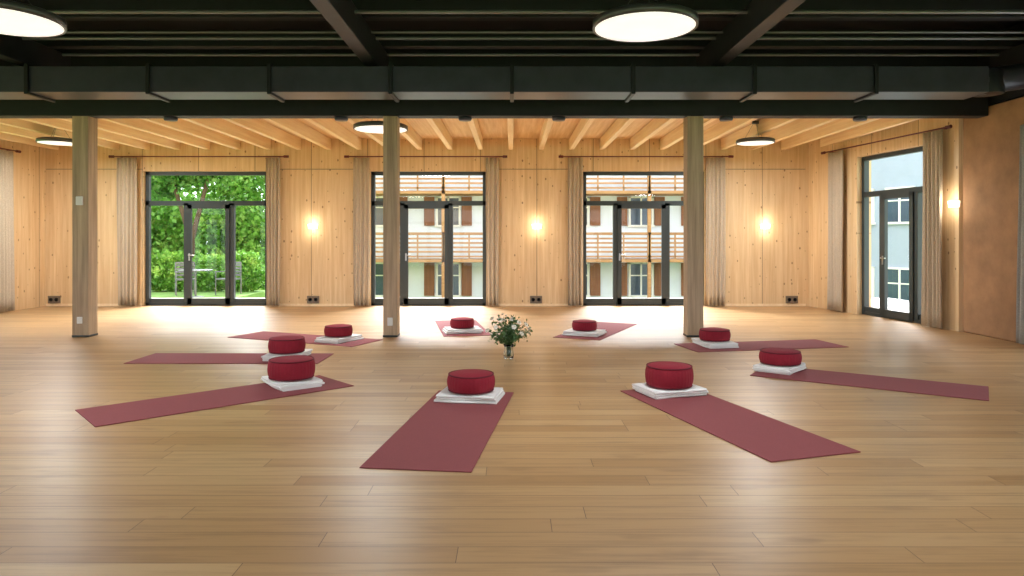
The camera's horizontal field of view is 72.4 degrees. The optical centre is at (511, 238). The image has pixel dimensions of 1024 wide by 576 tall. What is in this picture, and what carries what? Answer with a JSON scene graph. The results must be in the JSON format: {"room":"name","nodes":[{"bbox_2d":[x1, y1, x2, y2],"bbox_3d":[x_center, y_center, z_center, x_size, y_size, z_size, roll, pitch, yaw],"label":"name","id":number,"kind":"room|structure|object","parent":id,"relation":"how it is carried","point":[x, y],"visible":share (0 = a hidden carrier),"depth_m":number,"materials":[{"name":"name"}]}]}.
{"room":"yoga studio","nodes":[
{"label":"yoga studio","id":0,"kind":"room"},
{"bbox_2d":[0,139,44,309],"bbox_3d":[-10.250,-0.800,6.075,0.300,4.500,18.150,0,0,0],"label":"wall","id":1,"kind":"structure","parent":0,"point":[28,165],"depth_m":14.62,"materials":[{"name":"brown wood"}]},
{"bbox_2d":[0,148,20,152],"bbox_3d":[-10.025,-1.770,12.250,0.146,0.055,3.900,0,0,0],"label":"curtain rod","id":2,"kind":"object","parent":1,"relation":"attached to","point":[17,151],"visible":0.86,"depth_m":13.98,"materials":[{"name":"brown metal"}]},
{"bbox_2d":[0,149,14,312],"bbox_3d":[-9.980,-0.160,13.772,0.092,3.180,0.474,0,0,0],"label":"curtain","id":3,"kind":"object","parent":2,"relation":"hanging from","point":[7,275],"visible":1,"depth_m":13.80,"materials":[{"name":"fabric"}]},
{"bbox_2d":[45,139,807,305],"bbox_3d":[-1.700,-0.360,15.300,16.800,3.620,0.300,0,0,0],"label":"wall","id":4,"kind":"structure","parent":0,"point":[768,184],"depth_m":15.15,"materials":[{"name":"brown wood"}]},
{"bbox_2d":[48,296,59,302],"bbox_3d":[-9.888,1.306,15.131,0.237,0.130,0.038,0,0,0],"label":"wall socket","id":5,"kind":"object","parent":4,"relation":"attached to","point":[51,299],"visible":1,"depth_m":15.11,"materials":[{"name":"black plastic"}]},
{"bbox_2d":[108,155,288,157],"bbox_3d":[-6.725,-1.770,15.075,3.850,0.055,0.146,0,0,0],"label":"curtain rod","id":6,"kind":"object","parent":4,"relation":"attached to","point":[109,156],"visible":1,"depth_m":15.02,"materials":[{"name":"brown metal"}]},
{"bbox_2d":[117,157,136,305],"bbox_3d":[-8.266,-0.160,15.032,0.439,3.180,0.096,0,0,0],"label":"curtain","id":7,"kind":"object","parent":6,"relation":"hanging from","point":[126,167],"visible":1,"depth_m":15.03,"materials":[{"name":"fabric"}]},
{"bbox_2d":[266,157,279,305],"bbox_3d":[-5.131,-0.160,15.033,0.306,3.180,0.096,0,0,0],"label":"curtain","id":8,"kind":"object","parent":6,"relation":"hanging from","point":[272,164],"visible":1,"depth_m":15.03,"materials":[{"name":"fabric"}]},
{"bbox_2d":[145,172,266,304],"bbox_3d":[-6.645,-0.009,15.257,2.682,2.914,0.186,0,0,0],"label":"door","id":9,"kind":"structure","parent":4,"relation":"in","point":[230,298],"depth_m":15.25,"materials":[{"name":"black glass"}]},
{"bbox_2d":[307,224,317,228],"bbox_3d":[-4.310,-0.270,15.109,0.230,0.101,0.082,0,0,0],"label":"wall sconce","id":10,"kind":"object","parent":4,"relation":"attached to","point":[310,226],"visible":1,"depth_m":15.08,"materials":[{"name":"ceramic"}]},
{"bbox_2d":[307,296,318,302],"bbox_3d":[-4.296,1.306,15.131,0.237,0.130,0.038,0,0,0],"label":"wall socket","id":11,"kind":"object","parent":4,"relation":"attached to","point":[310,299],"visible":1,"depth_m":15.11,"materials":[{"name":"plastic"}]},
{"bbox_2d":[344,155,506,157],"bbox_3d":[-1.850,-1.770,15.075,3.500,0.055,0.146,0,0,0],"label":"curtain rod","id":12,"kind":"object","parent":4,"relation":"attached to","point":[345,156],"visible":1,"depth_m":15.02,"materials":[{"name":"brown metal"}]},
{"bbox_2d":[353,157,369,305],"bbox_3d":[-3.230,-0.160,15.032,0.355,3.180,0.095,0,0,0],"label":"curtain","id":13,"kind":"object","parent":12,"relation":"hanging from","point":[361,195],"visible":1,"depth_m":15.03,"materials":[{"name":"fabric"}]},
{"bbox_2d":[486,157,498,305],"bbox_3d":[-0.421,-0.160,15.036,0.287,3.180,0.091,0,0,0],"label":"curtain","id":14,"kind":"object","parent":12,"relation":"hanging from","point":[492,164],"visible":1,"depth_m":15.03,"materials":[{"name":"fabric"}]},
{"bbox_2d":[46,304,805,305],"bbox_3d":[-1.865,1.425,15.144,16.430,0.050,0.012,0,0,0],"label":"baseboard","id":15,"kind":"structure","parent":4,"relation":"attached to","point":[46,304],"depth_m":15.14,"materials":[{"name":"brown wood"}]},
{"bbox_2d":[371,172,485,304],"bbox_3d":[-1.815,-0.009,15.257,2.502,2.914,0.186,0,0,0],"label":"door","id":16,"kind":"structure","parent":4,"relation":"in","point":[448,299],"depth_m":15.25,"materials":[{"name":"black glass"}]},
{"bbox_2d":[530,296,541,302],"bbox_3d":[0.518,1.306,15.131,0.237,0.130,0.038,0,0,0],"label":"wall socket","id":17,"kind":"object","parent":4,"relation":"attached to","point":[533,299],"visible":1,"depth_m":15.11,"materials":[{"name":"plastic"}]},
{"bbox_2d":[532,224,541,228],"bbox_3d":[0.540,-0.270,15.109,0.230,0.101,0.082,0,0,0],"label":"wall sconce","id":18,"kind":"object","parent":4,"relation":"attached to","point":[534,226],"visible":1,"depth_m":15.08,"materials":[{"name":"ceramic"}]},
{"bbox_2d":[583,172,703,304],"bbox_3d":[2.860,-0.009,15.257,2.632,2.914,0.186,0,0,0],"label":"door","id":19,"kind":"structure","parent":4,"relation":"in","point":[617,299],"depth_m":15.25,"materials":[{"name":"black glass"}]},
{"bbox_2d":[558,155,733,157],"bbox_3d":[2.875,-1.770,15.075,3.750,0.055,0.146,0,0,0],"label":"curtain rod","id":20,"kind":"object","parent":4,"relation":"attached to","point":[559,156],"visible":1,"depth_m":15.02,"materials":[{"name":"brown metal"}]},
{"bbox_2d":[568,157,582,305],"bbox_3d":[1.359,-0.160,15.032,0.325,3.180,0.096,0,0,0],"label":"curtain","id":21,"kind":"object","parent":20,"relation":"hanging from","point":[575,165],"visible":1,"depth_m":15.03,"materials":[{"name":"fabric"}]},
{"bbox_2d":[706,157,725,305],"bbox_3d":[4.375,-0.160,15.033,0.425,3.180,0.096,0,0,0],"label":"curtain","id":22,"kind":"object","parent":20,"relation":"hanging from","point":[715,167],"visible":1,"depth_m":15.03,"materials":[{"name":"fabric"}]},
{"bbox_2d":[760,224,770,228],"bbox_3d":[5.480,-0.270,15.109,0.230,0.101,0.082,0,0,0],"label":"wall sconce","id":23,"kind":"object","parent":4,"relation":"attached to","point":[762,226],"visible":1,"depth_m":15.08,"materials":[{"name":"ceramic"}]},
{"bbox_2d":[786,296,797,302],"bbox_3d":[6.045,1.306,15.131,0.237,0.130,0.038,0,0,0],"label":"wall socket","id":24,"kind":"object","parent":4,"relation":"attached to","point":[789,299],"visible":1,"depth_m":15.11,"materials":[{"name":"plastic"}]},
{"bbox_2d":[0,118,921,149],"bbox_3d":[-1.663,-2.047,12.935,16.475,0.235,4.410,0,0,0],"label":"ceiling","id":25,"kind":"structure","parent":0,"point":[134,132],"depth_m":13.08,"materials":[{"name":"beige wood"}]},
{"bbox_2d":[36,128,71,145],"bbox_3d":[-8.300,-1.961,12.800,0.680,0.421,0.680,0,0,0],"label":"pendant lamp","id":26,"kind":"object","parent":25,"relation":"hanging from","point":[61,141],"visible":0.66,"depth_m":12.58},
{"bbox_2d":[353,121,407,133],"bbox_3d":[-2.100,-1.961,11.200,0.860,0.422,0.860,0,0,0],"label":"pendant lamp","id":27,"kind":"object","parent":25,"relation":"hanging from","point":[364,126],"visible":0.69,"depth_m":10.99,"materials":[{"name":"white plastic"}]},
{"bbox_2d":[258,118,799,138],"bbox_3d":[-1.250,-2.235,13.100,17.700,0.130,4.700,0,0,0],"label":"ceiling timber","id":28,"kind":"structure","parent":25,"relation":"attached to","point":[490,128],"depth_m":13.75,"materials":[{"name":"beige wood"}]},
{"bbox_2d":[736,120,774,145],"bbox_3d":[4.450,-1.961,12.800,0.680,0.421,0.680,0,0,0],"label":"pendant lamp","id":29,"kind":"object","parent":25,"relation":"hanging from","point":[749,141],"visible":1,"depth_m":12.68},
{"bbox_2d":[0,49,976,65],"bbox_3d":[-1.520,-2.560,10.660,17.120,0.860,0.120,0,0,0],"label":"beam","id":30,"kind":"structure","parent":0,"point":[74,60],"depth_m":10.60,"materials":[{"name":"black metal"}]},
{"bbox_2d":[0,97,987,117],"bbox_3d":[-1.520,-1.972,10.460,17.120,0.305,0.240,0,0,0],"label":"crossbeam","id":31,"kind":"object","parent":30,"relation":"attached to","point":[973,107],"visible":0.74,"depth_m":10.34,"materials":[{"name":"black metal"}]},
{"bbox_2d":[163,116,177,121],"bbox_3d":[-5.100,-1.794,10.460,0.200,0.050,0.200,0,0,0],"label":"ceiling speaker","id":32,"kind":"object","parent":31,"relation":"attached to","point":[166,118],"visible":1,"depth_m":10.39},
{"bbox_2d":[334,116,347,121],"bbox_3d":[-2.550,-1.794,10.460,0.200,0.050,0.200,0,0,0],"label":"ceiling speaker","id":33,"kind":"object","parent":31,"relation":"attached to","point":[337,118],"visible":1,"depth_m":10.39},
{"bbox_2d":[458,116,471,121],"bbox_3d":[-0.700,-1.794,10.460,0.200,0.050,0.200,0,0,0],"label":"ceiling speaker","id":34,"kind":"object","parent":31,"relation":"attached to","point":[461,118],"visible":1,"depth_m":10.39},
{"bbox_2d":[552,116,565,121],"bbox_3d":[0.700,-1.794,10.460,0.200,0.050,0.200,0,0,0],"label":"ceiling speaker","id":35,"kind":"object","parent":31,"relation":"attached to","point":[555,118],"visible":1,"depth_m":10.39},
{"bbox_2d":[719,116,732,121],"bbox_3d":[3.200,-1.794,10.460,0.200,0.050,0.200,0,0,0],"label":"ceiling speaker","id":36,"kind":"object","parent":31,"relation":"attached to","point":[724,118],"visible":1,"depth_m":10.39},
{"bbox_2d":[853,116,866,121],"bbox_3d":[5.200,-1.794,10.460,0.200,0.050,0.200,0,0,0],"label":"ceiling speaker","id":37,"kind":"object","parent":31,"relation":"attached to","point":[858,118],"visible":1,"depth_m":10.39},
{"bbox_2d":[0,305,1023,575],"bbox_3d":[-1.400,1.575,6.100,18.000,0.250,18.800,0,0,0],"label":"floor","id":38,"kind":"structure","parent":0,"point":[577,475],"depth_m":4.64,"materials":[{"name":"brown wood"}]},
{"bbox_2d":[72,116,97,336],"bbox_3d":[-6.380,-0.184,10.447,0.250,3.268,0.275,0,0,0],"label":"timber post","id":39,"kind":"object","parent":38,"relation":"on","point":[84,128],"visible":1,"depth_m":10.34,"materials":[{"name":"beige wood"}]},
{"bbox_2d":[75,375,353,426],"bbox_3d":[-2.625,1.446,6.405,2.237,0.007,0.720,0,0,-42],"label":"yoga mat","id":40,"kind":"object","parent":38,"relation":"on","point":[112,414],"visible":1,"depth_m":6.14,"materials":[{"name":"rubber"}]},
{"bbox_2d":[261,376,324,391],"bbox_3d":[-2.186,1.409,6.938,0.458,0.065,0.570,0,0,-37],"label":"folded blanket","id":41,"kind":"object","parent":40,"relation":"on","point":[312,382],"visible":0.78,"depth_m":6.75,"materials":[{"name":"white fabric"}]},
{"bbox_2d":[267,355,314,380],"bbox_3d":[-2.182,1.272,6.931,0.456,0.206,0.456,0,0,0],"label":"cushion","id":42,"kind":"object","parent":41,"relation":"on","point":[290,367],"visible":1,"depth_m":6.76,"materials":[{"name":"red fabric"}]},
{"bbox_2d":[124,353,333,363],"bbox_3d":[-3.380,1.446,8.480,2.260,0.007,0.720,0,0,1],"label":"yoga mat","id":43,"kind":"object","parent":38,"relation":"on","point":[156,358],"visible":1,"depth_m":8.45,"materials":[{"name":"rubber"}]},
{"bbox_2d":[261,349,312,360],"bbox_3d":[-2.730,1.409,8.502,0.450,0.065,0.552,0,0,3],"label":"folded blanket","id":44,"kind":"object","parent":43,"relation":"on","point":[266,357],"visible":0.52,"depth_m":8.34,"materials":[{"name":"white fabric"}]},
{"bbox_2d":[268,335,305,353],"bbox_3d":[-2.731,1.280,8.502,0.436,0.191,0.436,0,0,0],"label":"cushion","id":45,"kind":"object","parent":44,"relation":"on","point":[287,344],"visible":1,"depth_m":8.34,"materials":[{"name":"red fabric"}]},
{"bbox_2d":[228,331,382,346],"bbox_3d":[-3.020,1.446,10.175,2.234,0.007,0.720,0,0,24],"label":"yoga mat","id":46,"kind":"object","parent":38,"relation":"on","point":[263,335],"visible":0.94,"depth_m":10.25,"materials":[{"name":"rubber"}]},
{"bbox_2d":[314,334,363,343],"bbox_3d":[-2.457,1.409,9.937,0.437,0.065,0.571,0,0,26],"label":"folded blanket","id":47,"kind":"object","parent":46,"relation":"on","point":[324,339],"visible":0.81,"depth_m":9.76,"materials":[{"name":"white fabric"}]},
{"bbox_2d":[324,324,352,336],"bbox_3d":[-2.460,1.294,9.932,0.395,0.161,0.394,0,0,12],"label":"cushion","id":48,"kind":"object","parent":47,"relation":"on","point":[334,330],"visible":1,"depth_m":9.78,"materials":[{"name":"red fabric"}]},
{"bbox_2d":[383,116,399,336],"bbox_3d":[-1.800,-0.184,10.453,0.220,3.268,0.265,0,0,0],"label":"timber post","id":49,"kind":"object","parent":38,"relation":"on","point":[391,124],"visible":1,"depth_m":10.34,"materials":[{"name":"beige wood"}]},
{"bbox_2d":[359,390,513,472],"bbox_3d":[-0.474,1.446,5.505,0.720,0.007,2.266,0,0,7],"label":"yoga mat","id":50,"kind":"object","parent":38,"relation":"on","point":[440,436],"visible":0.96,"depth_m":5.06,"materials":[{"name":"rubber"}]},
{"bbox_2d":[434,386,504,403],"bbox_3d":[-0.378,1.409,6.341,0.560,0.065,0.454,0,0,10],"label":"folded blanket","id":51,"kind":"object","parent":50,"relation":"on","point":[445,396],"visible":0.71,"depth_m":6.16,"materials":[{"name":"white fabric"}]},
{"bbox_2d":[447,369,494,394],"bbox_3d":[-0.371,1.287,6.338,0.436,0.176,0.436,0,0,0],"label":"cushion","id":52,"kind":"object","parent":51,"relation":"on","point":[463,381],"visible":1,"depth_m":6.18,"materials":[{"name":"red fabric"}]},
{"bbox_2d":[435,320,489,336],"bbox_3d":[-0.835,1.446,11.450,0.720,0.007,2.030,0,0,-10],"label":"yoga mat","id":53,"kind":"object","parent":38,"relation":"on","point":[441,324],"visible":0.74,"depth_m":11.15,"materials":[{"name":"rubber"}]},
{"bbox_2d":[442,326,482,333],"bbox_3d":[-0.769,1.409,10.850,0.578,0.065,0.457,0,0,-13],"label":"folded blanket","id":54,"kind":"object","parent":53,"relation":"on","point":[447,330],"visible":0.87,"depth_m":10.67,"materials":[{"name":"white fabric"}]},
{"bbox_2d":[450,317,473,328],"bbox_3d":[-0.771,1.297,10.848,0.375,0.156,0.375,0,0,0],"label":"cushion","id":55,"kind":"object","parent":54,"relation":"on","point":[458,322],"visible":1,"depth_m":10.71,"materials":[{"name":"red fabric"}]},
{"bbox_2d":[486,313,532,359],"bbox_3d":[-0.029,1.166,8.461,0.578,0.563,0.600,0,0,0],"label":"flower vase","id":56,"kind":"object","parent":38,"relation":"on","point":[508,336],"visible":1,"depth_m":8.41,"materials":[{"name":"clear glass"}]},
{"bbox_2d":[554,322,635,339],"bbox_3d":[1.365,1.446,11.100,0.720,0.007,2.090,0,0,25],"label":"yoga mat","id":57,"kind":"object","parent":38,"relation":"on","point":[611,328],"visible":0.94,"depth_m":11.15,"materials":[{"name":"rubber"}]},
{"bbox_2d":[562,328,606,336],"bbox_3d":[1.091,1.409,10.550,0.574,0.065,0.446,0,0,24],"label":"folded blanket","id":58,"kind":"object","parent":57,"relation":"on","point":[570,332],"visible":0.84,"depth_m":10.41,"materials":[{"name":"white fabric"}]},
{"bbox_2d":[572,319,596,330],"bbox_3d":[1.092,1.297,10.549,0.375,0.156,0.375,0,0,0],"label":"cushion","id":59,"kind":"object","parent":58,"relation":"on","point":[581,324],"visible":1,"depth_m":10.41,"materials":[{"name":"red fabric"}]},
{"bbox_2d":[683,116,702,336],"bbox_3d":[2.710,-0.184,10.460,0.250,3.268,0.250,0,0,0],"label":"timber post","id":60,"kind":"object","parent":38,"relation":"on","point":[692,125],"visible":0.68,"depth_m":10.34,"materials":[{"name":"beige wood"}]},
{"bbox_2d":[621,390,860,461],"bbox_3d":[1.698,1.446,5.707,0.720,0.007,2.222,0,0,-17],"label":"yoga mat","id":61,"kind":"object","parent":38,"relation":"on","point":[770,439],"visible":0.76,"depth_m":5.33,"materials":[{"name":"rubber"}]},
{"bbox_2d":[632,383,707,398],"bbox_3d":[1.474,1.409,6.552,0.565,0.065,0.451,0,0,-19],"label":"folded blanket","id":62,"kind":"object","parent":61,"relation":"on","point":[695,390],"visible":0.7,"depth_m":6.39,"materials":[{"name":"white fabric"}]},
{"bbox_2d":[645,361,693,389],"bbox_3d":[1.472,1.270,6.550,0.446,0.211,0.446,0,0,0],"label":"cushion","id":63,"kind":"object","parent":62,"relation":"on","point":[668,375],"visible":1,"depth_m":6.38,"materials":[{"name":"red fabric"}]},
{"bbox_2d":[675,339,847,351],"bbox_3d":[3.370,1.446,9.510,2.181,0.007,0.720,0,0,-11],"label":"yoga mat","id":64,"kind":"object","parent":38,"relation":"on","point":[809,343],"visible":0.95,"depth_m":9.48,"materials":[{"name":"rubber"}]},
{"bbox_2d":[691,338,738,348],"bbox_3d":[2.749,1.409,9.493,0.438,0.065,0.567,0,0,-10],"label":"folded blanket","id":65,"kind":"object","parent":64,"relation":"on","point":[708,344],"visible":0.79,"depth_m":9.24,"materials":[{"name":"white fabric"}]},
{"bbox_2d":[699,327,730,341],"bbox_3d":[2.749,1.292,9.502,0.415,0.166,0.415,0,0,0],"label":"cushion","id":66,"kind":"object","parent":65,"relation":"on","point":[713,334],"visible":1,"depth_m":9.34,"materials":[{"name":"red fabric"}]},
{"bbox_2d":[750,369,988,400],"bbox_3d":[3.591,1.446,7.135,2.098,0.007,0.720,0,0,34],"label":"yoga mat","id":67,"kind":"object","parent":38,"relation":"on","point":[966,391],"visible":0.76,"depth_m":6.99,"materials":[{"name":"rubber"}]},
{"bbox_2d":[753,362,806,374],"bbox_3d":[2.957,1.409,7.722,0.418,0.065,0.552,0,0,40],"label":"folded blanket","id":68,"kind":"object","parent":67,"relation":"on","point":[786,370],"visible":0.75,"depth_m":7.55,"materials":[{"name":"white fabric"}]},
{"bbox_2d":[759,348,801,365],"bbox_3d":[2.956,1.294,7.723,0.446,0.161,0.446,0,0,0],"label":"cushion","id":69,"kind":"object","parent":68,"relation":"on","point":[769,356],"visible":1,"depth_m":7.56,"materials":[{"name":"red fabric"}]},
{"bbox_2d":[1016,124,1023,343],"bbox_3d":[6.932,-0.060,9.272,0.092,2.980,0.714,0,0,0],"label":"curtain","id":70,"kind":"object","parent":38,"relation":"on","point":[1020,242],"visible":1,"depth_m":9.54,"materials":[{"name":"beige fabric"}]},
{"bbox_2d":[0,0,1023,67],"bbox_3d":[0.260,-2.440,3.540,13.460,0.340,12.880,0,0,0],"label":"beams","id":71,"kind":"structure","parent":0,"point":[743,30],"depth_m":8.43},
{"bbox_2d":[0,0,66,37],"bbox_3d":[-4.100,-2.180,5.650,0.860,0.860,0.860,0,0,0],"label":"pendant lamp","id":72,"kind":"object","parent":71,"relation":"hanging from","point":[19,19],"visible":1,"depth_m":5.66,"materials":[{"name":"white plastic"}]},
{"bbox_2d":[0,63,1023,101],"bbox_3d":[-1.562,-2.093,9.200,16.975,0.486,0.560,0,0,0],"label":"ventilation duct","id":73,"kind":"object","parent":71,"relation":"hanging from","point":[26,82],"visible":1,"depth_m":8.95,"materials":[{"name":"black metal"}]},
{"bbox_2d":[593,0,697,41],"bbox_3d":[1.100,-2.180,5.800,0.860,0.860,0.860,0,0,0],"label":"pendant lamp","id":74,"kind":"object","parent":71,"relation":"hanging from","point":[651,21],"visible":1,"depth_m":5.66,"materials":[{"name":"white plastic"}]},
{"bbox_2d":[12,0,1023,55],"bbox_3d":[-1.525,-2.735,5.200,17.110,0.230,8.940,0,0,0],"label":"ceiling","id":75,"kind":"structure","parent":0,"point":[45,4],"depth_m":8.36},
{"bbox_2d":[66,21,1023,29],"bbox_3d":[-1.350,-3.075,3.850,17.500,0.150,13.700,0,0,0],"label":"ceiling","id":76,"kind":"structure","parent":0,"point":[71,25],"depth_m":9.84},
{"bbox_2d":[808,118,962,330],"bbox_3d":[6.862,-0.360,13.089,0.300,3.620,4.190,0,0,-8],"label":"wall","id":77,"kind":"structure","parent":0,"point":[952,217],"depth_m":13.50,"materials":[{"name":"brown wood"}]},
{"bbox_2d":[821,125,951,153],"bbox_3d":[6.688,-1.770,12.725,0.146,0.055,3.480,0,0,-8],"label":"curtain rod","id":78,"kind":"object","parent":77,"relation":"attached to","point":[946,126],"visible":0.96,"depth_m":12.28,"materials":[{"name":"brown metal"}]},
{"bbox_2d":[827,150,842,311],"bbox_3d":[6.458,-0.160,14.001,0.098,3.180,0.512,0,0,-8],"label":"curtain","id":79,"kind":"object","parent":78,"relation":"hanging from","point":[835,159],"visible":1,"depth_m":13.99,"materials":[{"name":"fabric"}]},
{"bbox_2d":[921,129,942,328],"bbox_3d":[6.837,-0.160,11.396,0.094,3.180,0.462,0,0,-8],"label":"curtain","id":80,"kind":"object","parent":78,"relation":"hanging from","point":[931,291],"visible":1,"depth_m":11.36,"materials":[{"name":"fabric"}]},
{"bbox_2d":[862,146,922,323],"bbox_3d":[6.892,-0.064,12.588,0.186,3.024,1.862,0,0,-8],"label":"door","id":81,"kind":"structure","parent":77,"relation":"in","point":[915,194],"depth_m":12.83,"materials":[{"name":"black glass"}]},
{"bbox_2d":[948,201,959,207],"bbox_3d":[6.964,-0.550,11.067,0.082,0.101,0.230,0,0,-8],"label":"wall sconce","id":82,"kind":"object","parent":77,"relation":"attached to","point":[950,203],"depth_m":11.01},
{"bbox_2d":[963,22,1023,341],"bbox_3d":[7.225,-0.800,10.275,0.350,4.500,1.350,0,0,0],"label":"wall","id":83,"kind":"structure","parent":0,"point":[991,143],"depth_m":10.27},
{"label":"outside","id":84,"kind":"structure","parent":0,"visible":0},
{"bbox_3d":[0.000,3.625,20.000,120.000,0.250,120.000,0,0,0],"label":"lawn","id":85,"kind":"structure","parent":84,"visible":0},
{"bbox_2d":[151,176,236,289],"bbox_3d":[-10.314,-0.875,22.556,4.409,8.754,3.210,0,0,0],"label":"tree","id":86,"kind":"object","parent":85,"relation":"on","point":[169,185],"visible":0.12,"depth_m":22.51,"materials":[{"name":"green plant"}]},
{"bbox_2d":[151,176,264,289],"bbox_3d":[-13.665,-0.779,25.935,13.898,10.797,7.290,0,0,-3],"label":"trees","id":87,"kind":"object","parent":85,"relation":"on","point":[167,226],"visible":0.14,"depth_m":24.79,"materials":[{"name":"green plant"}]},
{"bbox_2d":[151,290,264,297],"bbox_3d":[-12.650,2.520,19.425,10.700,1.940,3.550,0,0,0],"label":"ground","id":88,"kind":"structure","parent":85,"relation":"on","point":[256,293],"depth_m":19.61,"materials":[{"name":"green plant"}]},
{"bbox_2d":[174,262,194,295],"bbox_3d":[-8.999,1.093,19.298,0.540,0.915,0.476,0,0,-29],"label":"patio chair","id":89,"kind":"object","parent":88,"relation":"on","point":[176,263],"visible":0.72,"depth_m":19.40,"materials":[{"name":"metal"}]},
{"bbox_2d":[178,269,212,297],"bbox_3d":[-8.450,1.185,18.700,0.860,0.730,0.860,0,0,0],"label":"patio table","id":90,"kind":"object","parent":88,"relation":"on","point":[193,270],"visible":0.88,"depth_m":18.68,"materials":[{"name":"metal"}]},
{"bbox_2d":[151,249,264,291],"bbox_3d":[-10.323,1.054,20.573,6.229,1.765,1.246,0,0,-4],"label":"shrub","id":91,"kind":"object","parent":88,"relation":"on","point":[254,268],"visible":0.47,"depth_m":20.51,"materials":[{"name":"green plant"}]},
{"bbox_2d":[214,262,241,294],"bbox_3d":[-7.901,1.093,19.498,0.540,0.915,0.476,0,0,23],"label":"patio chair","id":92,"kind":"object","parent":88,"relation":"on","point":[237,263],"visible":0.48,"depth_m":19.60,"materials":[{"name":"metal"}]},
{"bbox_2d":[376,176,682,297],"bbox_3d":[2.300,-1.905,33.850,19.200,10.790,11.300,0,0,0],"label":"building","id":93,"kind":"structure","parent":85,"relation":"on","point":[641,228],"depth_m":29.96,"materials":[{"name":"white plaster"},{"name":"timber"},{"name":"dark glass"}]},
{"bbox_2d":[871,152,922,300],"bbox_3d":[19.516,-1.905,23.035,10.000,10.790,15.000,0,0,-29],"label":"neighbouring building","id":94,"kind":"structure","parent":85,"relation":"on","point":[903,171],"depth_m":24.64,"materials":[{"name":"white plaster"},{"name":"dark glass"}]},
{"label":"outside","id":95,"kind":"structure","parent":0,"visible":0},
{"bbox_2d":[871,298,908,312],"bbox_3d":[-0.250,2.485,10.800,21.500,2.010,13.600,0,0,0],"label":"terrace","id":96,"kind":"object","parent":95,"point":[893,304],"visible":0.05,"depth_m":15.82,"materials":[{"name":"stone"}]}
]}

